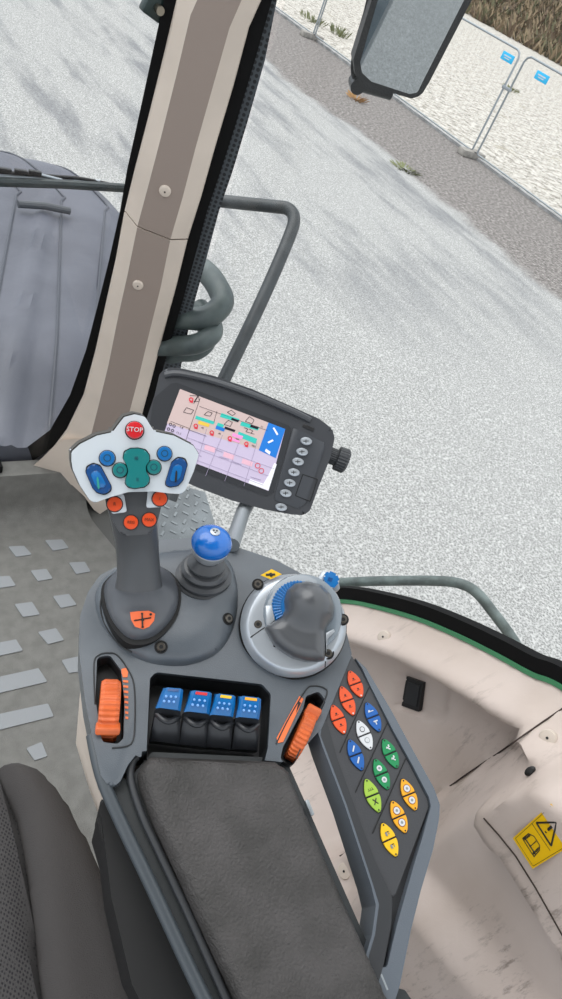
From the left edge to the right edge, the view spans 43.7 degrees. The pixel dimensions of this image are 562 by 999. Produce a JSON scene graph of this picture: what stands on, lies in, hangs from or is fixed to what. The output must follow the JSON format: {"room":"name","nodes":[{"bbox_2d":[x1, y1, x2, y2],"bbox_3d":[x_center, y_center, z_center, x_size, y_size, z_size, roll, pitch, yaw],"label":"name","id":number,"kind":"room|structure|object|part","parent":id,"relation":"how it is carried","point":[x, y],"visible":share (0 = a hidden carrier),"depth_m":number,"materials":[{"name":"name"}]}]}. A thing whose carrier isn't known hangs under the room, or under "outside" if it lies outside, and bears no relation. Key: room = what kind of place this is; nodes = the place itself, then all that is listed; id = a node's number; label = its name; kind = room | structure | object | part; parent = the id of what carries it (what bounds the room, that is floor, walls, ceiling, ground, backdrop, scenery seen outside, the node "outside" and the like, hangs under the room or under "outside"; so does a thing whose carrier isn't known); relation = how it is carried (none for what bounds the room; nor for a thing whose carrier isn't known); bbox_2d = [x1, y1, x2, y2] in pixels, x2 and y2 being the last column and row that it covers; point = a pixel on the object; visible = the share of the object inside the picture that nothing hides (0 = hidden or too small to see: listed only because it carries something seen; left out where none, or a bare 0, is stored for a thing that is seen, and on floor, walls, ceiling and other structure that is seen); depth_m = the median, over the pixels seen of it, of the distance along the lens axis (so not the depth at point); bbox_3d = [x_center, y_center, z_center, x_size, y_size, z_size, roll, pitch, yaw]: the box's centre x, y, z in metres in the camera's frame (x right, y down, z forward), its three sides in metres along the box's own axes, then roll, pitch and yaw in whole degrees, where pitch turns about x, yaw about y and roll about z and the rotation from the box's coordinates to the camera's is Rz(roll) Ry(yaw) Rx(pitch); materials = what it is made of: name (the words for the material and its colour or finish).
{"room":"control cabin","nodes":[
{"label":"control cabin","id":0,"kind":"room"},
{"bbox_2d":[0,150,118,461],"bbox_3d":[-1.274,-0.418,2.178,1.757,0.996,1.628,-6,49,-33],"label":"mudguard","id":1,"kind":"object","parent":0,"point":[56,244],"visible":0.65,"depth_m":1.97,"materials":[{"name":"grey plastic"}]},
{"bbox_2d":[86,500,115,548],"bbox_3d":[-0.604,0.706,1.022,1.600,0.077,1.860,-6,49,-33],"label":"floor","id":2,"kind":"structure","parent":0,"point":[102,521],"depth_m":1.77,"materials":[{"name":"grey rubber"}]},
{"bbox_2d":[0,460,116,866],"bbox_3d":[-0.586,0.605,0.980,1.500,0.126,1.740,-6,49,-33],"label":"floor mat","id":3,"kind":"object","parent":2,"relation":"on","point":[52,551],"visible":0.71,"depth_m":1.51,"materials":[{"name":"rubber"}]},
{"bbox_2d":[0,460,2,472],"bbox_3d":[-1.145,-0.017,1.276,1.210,0.042,0.030,-6,49,-33],"label":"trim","id":4,"kind":"structure","parent":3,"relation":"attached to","point":[1,465],"depth_m":1.59,"materials":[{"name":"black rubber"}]},
{"bbox_2d":[0,763,127,998],"bbox_3d":[-0.426,0.671,0.682,0.526,0.493,0.578,-6,49,-33],"label":"seat","id":5,"kind":"object","parent":3,"relation":"on","point":[56,943],"visible":0.85,"depth_m":0.71,"materials":[{"name":"fabric"}]},
{"bbox_2d":[0,781,41,998],"bbox_3d":[-0.405,0.573,0.574,0.460,0.162,0.578,-6,49,-33],"label":"seat cushion","id":6,"kind":"object","parent":5,"relation":"on","point":[20,871],"depth_m":0.71,"materials":[{"name":"fabric"}]},
{"bbox_2d":[76,538,439,998],"bbox_3d":[-0.044,0.323,0.707,0.303,0.316,0.525,-2,47,-31],"label":"console","id":7,"kind":"object","parent":5,"relation":"attached to","point":[219,879],"visible":0.97,"depth_m":0.61,"materials":[{"name":"plastic"}]},
{"bbox_2d":[121,668,127,718],"bbox_3d":[-0.143,0.178,0.643,0.012,0.001,0.047,9,54,-12],"label":"print","id":8,"kind":"object","parent":7,"relation":"on","point":[124,671],"depth_m":0.65},
{"bbox_2d":[69,411,198,648],"bbox_3d":[-0.133,0.027,0.638,0.136,0.204,0.086,33,39,9],"label":"joystick","id":9,"kind":"object","parent":7,"relation":"on","point":[132,465],"visible":1,"depth_m":0.60,"materials":[{"name":"grey plastic"}]},
{"bbox_2d":[85,463,111,494],"bbox_3d":[-0.152,-0.017,0.583,0.027,0.020,0.015,40,41,17],"label":"switch","id":10,"kind":"object","parent":9,"relation":"attached to","point":[98,476],"depth_m":0.58,"materials":[{"name":"blue plastic"}]},
{"bbox_3d":[-0.123,-0.032,0.592,0.104,0.045,0.069,9,54,-12],"label":"head plate","id":11,"kind":"part","parent":9,"relation":"part of","materials":[{"name":"white plastic"}]},
{"bbox_2d":[123,447,149,488],"bbox_3d":[-0.122,-0.026,0.590,0.025,0.024,0.033,9,54,-12],"label":"rocker switch","id":12,"kind":"object","parent":9,"relation":"attached to","point":[136,460],"depth_m":0.59,"materials":[{"name":"teal plastic"}]},
{"bbox_2d":[165,457,187,487],"bbox_3d":[-0.089,-0.023,0.598,0.017,0.018,0.026,9,54,-12],"label":"switch","id":13,"kind":"object","parent":9,"relation":"attached to","point":[176,468],"depth_m":0.60,"materials":[{"name":"blue plastic"}]},
{"bbox_3d":[-0.094,0.326,0.562,0.019,0.050,0.301,-14,54,-39],"label":"rail","id":14,"kind":"part","parent":7,"relation":"part of","materials":[{"name":"grey plastic"}]},
{"bbox_3d":[-0.105,0.209,0.643,0.027,0.050,0.025,9,54,-12],"label":"paddle lever","id":15,"kind":"part","parent":7,"relation":"part of","materials":[{"name":"black plastic"}]},
{"bbox_3d":[-0.080,0.214,0.647,0.026,0.050,0.025,9,54,-12],"label":"paddle lever","id":16,"kind":"part","parent":7,"relation":"part of","materials":[{"name":"black plastic"}]},
{"bbox_2d":[175,524,231,599],"bbox_3d":[-0.072,0.056,0.702,0.063,0.075,0.063,25,39,-1],"label":"lever","id":17,"kind":"object","parent":7,"relation":"on","point":[204,574],"visible":1,"depth_m":0.69,"materials":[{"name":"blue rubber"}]},
{"bbox_3d":[-0.067,0.041,0.683,0.040,0.023,0.040,9,54,-12],"label":"knob","id":18,"kind":"part","parent":17,"relation":"part of","materials":[{"name":"blue plastic"}]},
{"bbox_3d":[-0.058,0.218,0.652,0.027,0.050,0.024,9,54,-12],"label":"paddle lever","id":19,"kind":"part","parent":7,"relation":"part of","materials":[{"name":"black plastic"}]},
{"bbox_3d":[-0.034,0.222,0.657,0.028,0.050,0.024,9,54,-12],"label":"paddle lever","id":20,"kind":"part","parent":7,"relation":"part of","materials":[{"name":"black plastic"}]},
{"bbox_2d":[147,368,350,551],"bbox_3d":[-0.052,-0.066,0.819,0.227,0.121,0.185,42,41,19],"label":"monitor","id":21,"kind":"object","parent":7,"relation":"attached to","point":[254,448],"visible":0.96,"depth_m":0.80,"materials":[{"name":"grey plastic"}]},
{"bbox_3d":[0.068,-0.049,0.829,0.025,0.030,0.030,22,39,-6],"label":"rotary knob","id":22,"kind":"part","parent":21,"relation":"part of","materials":[{"name":"grey plastic"}]},
{"bbox_2d":[113,752,410,998],"bbox_3d":[-0.014,0.357,0.602,0.322,0.043,0.251,9,54,-12],"label":"armrest","id":23,"kind":"object","parent":7,"relation":"on","point":[166,950],"depth_m":0.60,"materials":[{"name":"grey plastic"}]},
{"bbox_2d":[277,696,302,742],"bbox_3d":[0.009,0.210,0.669,0.027,0.001,0.047,8,54,-12],"label":"print","id":24,"kind":"object","parent":7,"relation":"on","point":[286,729],"depth_m":0.67},
{"bbox_2d":[239,569,348,679],"bbox_3d":[0.014,0.122,0.711,0.112,0.104,0.104,30,39,5],"label":"rotary control knob","id":25,"kind":"object","parent":7,"relation":"on","point":[293,626],"visible":1,"depth_m":0.69,"materials":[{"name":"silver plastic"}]},
{"bbox_3d":[0.088,0.295,0.659,0.118,0.035,0.299,9,54,-12],"label":"arm","id":26,"kind":"part","parent":7,"relation":"part of","materials":[{"name":"grey plastic"}]},
{"bbox_3d":[0.089,0.256,0.671,0.103,0.008,0.219,9,54,-12],"label":"button panel","id":27,"kind":"part","parent":7,"relation":"part of","materials":[{"name":"grey plastic"}]},
{"bbox_2d":[158,486,214,539],"bbox_3d":[-0.275,0.064,1.868,0.206,0.022,0.268,2,45,-27],"label":"plate","id":28,"kind":"object","parent":2,"relation":"attached to","point":[179,519],"visible":0.46,"depth_m":1.89,"materials":[{"name":"grey metal"}]},
{"bbox_2d":[290,603,561,998],"bbox_3d":[0.148,0.340,1.073,0.263,1.000,1.470,-6,49,-33],"label":"wall","id":29,"kind":"structure","parent":0,"point":[486,734],"depth_m":0.98,"materials":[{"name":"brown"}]},
{"bbox_2d":[34,439,106,513],"bbox_3d":[-0.496,-0.072,1.700,0.254,0.352,0.098,15,40,-13],"label":"trim","id":30,"kind":"structure","parent":29,"relation":"attached to","point":[56,458],"depth_m":1.64,"materials":[{"name":"beige plastic"}]},
{"bbox_2d":[48,211,187,450],"bbox_3d":[-0.359,-0.266,1.469,0.205,0.728,0.156,12,41,-16],"label":"trim","id":31,"kind":"structure","parent":29,"relation":"attached to","point":[147,266],"depth_m":1.35,"materials":[{"name":"beige plastic"}]},
{"bbox_2d":[125,0,260,238],"bbox_3d":[-0.092,-0.662,1.011,0.138,0.643,0.190,-6,49,-33],"label":"trim","id":32,"kind":"structure","parent":29,"relation":"attached to","point":[206,39],"depth_m":1.05,"materials":[{"name":"beige plastic"}]},
{"bbox_2d":[142,0,271,418],"bbox_3d":[-0.144,-0.455,1.256,0.066,1.331,0.200,11,41,-18],"label":"trim","id":33,"kind":"structure","parent":29,"relation":"attached to","point":[255,31],"depth_m":1.14,"materials":[{"name":"black rubber"}]},
{"bbox_2d":[196,528,561,683],"bbox_3d":[0.268,0.284,1.105,0.018,0.931,1.475,-6,49,-33],"label":"trim","id":34,"kind":"structure","parent":29,"relation":"attached to","point":[528,658],"depth_m":1.06,"materials":[{"name":"black rubber"}]},
{"bbox_2d":[401,676,425,711],"bbox_3d":[0.229,0.330,1.191,0.022,0.076,0.058,-6,49,-33],"label":"switch plate","id":35,"kind":"object","parent":29,"relation":"attached to","point":[413,696],"visible":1,"depth_m":1.18,"materials":[{"name":"black plastic"}]},
{"bbox_2d":[339,575,520,642],"bbox_3d":[0.284,0.204,1.285,0.376,0.172,0.054,36,40,13],"label":"rail","id":36,"kind":"object","parent":29,"relation":"attached to","point":[472,589],"visible":0.84,"depth_m":1.26,"materials":[{"name":"grey metal"}]},
{"bbox_2d":[340,599,561,689],"bbox_3d":[0.266,0.297,1.112,0.025,0.917,1.472,-6,49,-33],"label":"trim","id":37,"kind":"structure","parent":29,"relation":"attached to","point":[558,685],"depth_m":1.06,"materials":[{"name":"green rubber"}]},
{"bbox_2d":[513,804,561,868],"bbox_3d":[0.301,0.384,0.800,0.010,0.085,0.044,-6,49,-33],"label":"warning sticker","id":38,"kind":"object","parent":29,"relation":"attached to","point":[538,842],"visible":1,"depth_m":0.81,"materials":[{"name":"yellow"}]},
{"bbox_3d":[-0.847,-0.381,0.952,1.411,1.103,0.152,-6,49,-33],"label":"window","id":39,"kind":"structure","parent":0,"visible":0},
{"bbox_2d":[0,166,124,191],"bbox_3d":[-0.585,-0.492,1.063,0.711,0.092,0.020,-6,49,-33],"label":"wiper","id":40,"kind":"object","parent":39,"relation":"attached to","point":[20,178],"visible":1,"depth_m":1.17,"materials":[{"name":"grey metal"}]},
{"bbox_3d":[-0.572,-0.501,1.076,0.672,0.079,0.006,-6,49,-33],"label":"blade","id":41,"kind":"part","parent":40,"relation":"part of","materials":[{"name":"black plastic"}]},
{"bbox_3d":[-0.584,-0.490,1.062,0.711,0.092,0.014,-6,49,-33],"label":"arm","id":42,"kind":"part","parent":40,"relation":"part of","materials":[{"name":"grey metal"}]},
{"bbox_2d":[28,0,299,501],"bbox_3d":[-0.190,-0.570,1.484,0.826,1.494,0.675,29,39,4],"label":"window frame","id":43,"kind":"structure","parent":39,"relation":"attached to","point":[49,439],"depth_m":1.34,"materials":[{"name":"black metal"}]},
{"bbox_2d":[139,0,164,22],"bbox_3d":[-0.172,-0.691,0.975,0.040,0.045,0.032,-6,49,-33],"label":"block","id":44,"kind":"object","parent":43,"relation":"attached to","point":[154,9],"visible":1,"depth_m":0.97,"materials":[{"name":"grey"}]},
{"bbox_3d":[-0.115,-0.371,1.609,0.227,0.530,0.610,8,42,-21],"label":"grab rail","id":45,"kind":"part","parent":43,"relation":"part of","materials":[{"name":"grey metal"}]},
{"label":"outside","id":46,"kind":"structure","parent":0,"visible":0},
{"bbox_2d":[0,0,561,660],"bbox_3d":[-6.955,-50.261,56.862,220.000,0.001,260.000,-6,49,-33],"label":"ground","id":47,"kind":"structure","parent":46,"point":[418,318],"depth_m":7.72,"materials":[{"name":"grey asphalt"}]},
{"bbox_2d":[300,29,323,40],"bbox_3d":[0.818,-12.242,18.492,0.640,0.135,0.220,-6,49,-33],"label":"concrete block","id":48,"kind":"object","parent":47,"relation":"on","point":[304,33],"visible":0.88,"depth_m":18.37,"materials":[{"name":"grey concrete"}]},
{"bbox_2d":[276,0,324,32],"bbox_3d":[0.405,-14.178,18.895,0.042,1.940,3.490,-6,49,-33],"label":"fence","id":49,"kind":"object","parent":48,"relation":"on","point":[323,0],"visible":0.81,"depth_m":18.63,"materials":[{"name":"silver metal"}]},
{"bbox_2d":[299,10,328,26],"bbox_3d":[0.954,-14.397,20.924,0.882,0.199,0.995,-6,49,-33],"label":"weed","id":50,"kind":"object","parent":47,"relation":"on","point":[312,19],"visible":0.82,"depth_m":20.94,"materials":[{"name":"green plant"}]},
{"bbox_2d":[329,22,351,38],"bbox_3d":[1.768,-13.927,20.779,0.770,0.278,0.755,-6,49,-33],"label":"weed","id":51,"kind":"object","parent":47,"relation":"on","point":[332,28],"visible":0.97,"depth_m":20.74,"materials":[{"name":"green plant"}]},
{"bbox_2d":[346,90,369,102],"bbox_3d":[1.593,-8.449,14.686,0.558,0.120,0.538,38,40,15],"label":"weed","id":52,"kind":"object","parent":47,"relation":"on","point":[350,94],"visible":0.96,"depth_m":14.68,"materials":[{"name":"brown plant"}]},
{"bbox_2d":[389,158,421,175],"bbox_3d":[2.126,-5.637,11.889,0.629,0.050,0.649,-6,49,-33],"label":"weed","id":53,"kind":"object","parent":47,"relation":"on","point":[393,162],"visible":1,"depth_m":11.85,"materials":[{"name":"green plant"}]},
{"bbox_2d":[275,8,561,222],"bbox_3d":[-3.044,-18.583,23.583,0.120,0.100,65.000,-6,49,-33],"label":"kerb","id":54,"kind":"object","parent":47,"relation":"on","point":[542,206],"depth_m":15.17,"materials":[{"name":"grey concrete"}]},
{"bbox_2d":[457,146,485,159],"bbox_3d":[3.965,-7.193,14.563,0.640,0.135,0.220,-6,49,-33],"label":"concrete block","id":55,"kind":"object","parent":47,"relation":"on","point":[463,151],"visible":0.94,"depth_m":14.44,"materials":[{"name":"grey concrete"}]},
{"bbox_2d":[393,17,519,149],"bbox_3d":[3.538,-9.150,14.982,0.042,1.940,3.490,-6,49,-33],"label":"fence","id":56,"kind":"object","parent":55,"relation":"on","point":[505,56],"visible":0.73,"depth_m":14.18,"materials":[{"name":"silver metal"}]},
{"bbox_2d":[502,85,511,92],"bbox_3d":[4.446,-8.092,13.784,0.060,0.060,0.240,-6,49,-33],"label":"clamp","id":57,"kind":"object","parent":56,"relation":"attached to","point":[506,88],"visible":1,"depth_m":13.75,"materials":[{"name":"silver metal"}]},
{"bbox_3d":[4.437,-8.655,13.707,0.026,0.140,0.340,-6,49,-33],"label":"name plate","id":58,"kind":"part","parent":56,"relation":"part of","materials":[{"name":"blue plastic"}]},
{"bbox_2d":[477,56,561,216],"bbox_3d":[5.120,-6.611,13.007,0.042,1.940,3.420,-6,49,-33],"label":"fence","id":59,"kind":"object","parent":55,"relation":"on","point":[540,76],"visible":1,"depth_m":13.44,"materials":[{"name":"silver metal"}]},
{"bbox_3d":[4.894,-7.922,13.136,0.026,0.140,0.340,-6,49,-33],"label":"name plate","id":60,"kind":"part","parent":59,"relation":"part of","materials":[{"name":"blue plastic"}]},
{"bbox_2d":[502,82,519,92],"bbox_3d":[8.753,-15.634,26.598,0.793,0.149,0.769,-6,49,-33],"label":"weed","id":61,"kind":"object","parent":47,"relation":"on","point":[516,90],"visible":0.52,"depth_m":26.59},
{"bbox_2d":[469,0,561,63],"bbox_3d":[18.887,-60.835,74.855,39.016,10.217,132.000,-6,49,-33],"label":"bank","id":62,"kind":"object","parent":47,"relation":"on","point":[481,0],"visible":0.05,"depth_m":59.82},
{"bbox_2d":[465,0,561,65],"bbox_3d":[21.450,-45.076,60.756,22.361,7.464,69.244,-6,49,-33],"label":"scrub","id":63,"kind":"object","parent":62,"relation":"on","point":[489,13],"visible":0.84,"depth_m":55.16,"materials":[{"name":"brown plant"}]},
{"bbox_3d":[2.385,-9.728,16.536,0.640,0.135,0.220,-6,49,-33],"label":"concrete block","id":64,"kind":"object","parent":47,"relation":"on","visible":0},
{"bbox_2d":[315,0,362,61],"bbox_3d":[1.972,-11.664,16.939,0.042,1.940,3.490,-6,49,-33],"label":"fence","id":65,"kind":"object","parent":64,"relation":"on","point":[326,0],"visible":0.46,"depth_m":17.95,"materials":[{"name":"silver metal"}]},
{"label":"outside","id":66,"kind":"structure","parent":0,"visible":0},
{"bbox_2d":[174,258,233,330],"bbox_3d":[-0.202,-0.412,1.426,0.157,0.147,0.226,-6,49,-33],"label":"hose","id":67,"kind":"object","parent":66,"point":[214,312],"visible":0.72,"depth_m":1.37,"materials":[{"name":"rubber"}]},
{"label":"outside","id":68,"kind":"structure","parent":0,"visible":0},
{"bbox_2d":[157,299,222,355],"bbox_3d":[-0.192,-0.326,1.416,0.140,0.118,0.136,-6,49,-33],"label":"hose","id":69,"kind":"object","parent":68,"point":[199,342],"visible":0.74,"depth_m":1.38,"materials":[{"name":"rubber"}]},
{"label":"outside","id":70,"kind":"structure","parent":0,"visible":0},
{"bbox_2d":[166,331,214,363],"bbox_3d":[-0.202,-0.308,1.465,0.115,0.127,0.088,5,43,-24],"label":"hose","id":71,"kind":"object","parent":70,"point":[170,359],"visible":0.23,"depth_m":1.44,"materials":[{"name":"rubber"}]},
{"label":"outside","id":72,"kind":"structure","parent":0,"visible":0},
{"bbox_2d":[348,0,471,99],"bbox_3d":[0.295,-1.133,1.594,0.251,0.433,0.114,11,41,-17],"label":"mirror","id":73,"kind":"object","parent":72,"point":[399,46],"visible":1,"depth_m":1.64,"materials":[{"name":"black mirror"}]}
]}

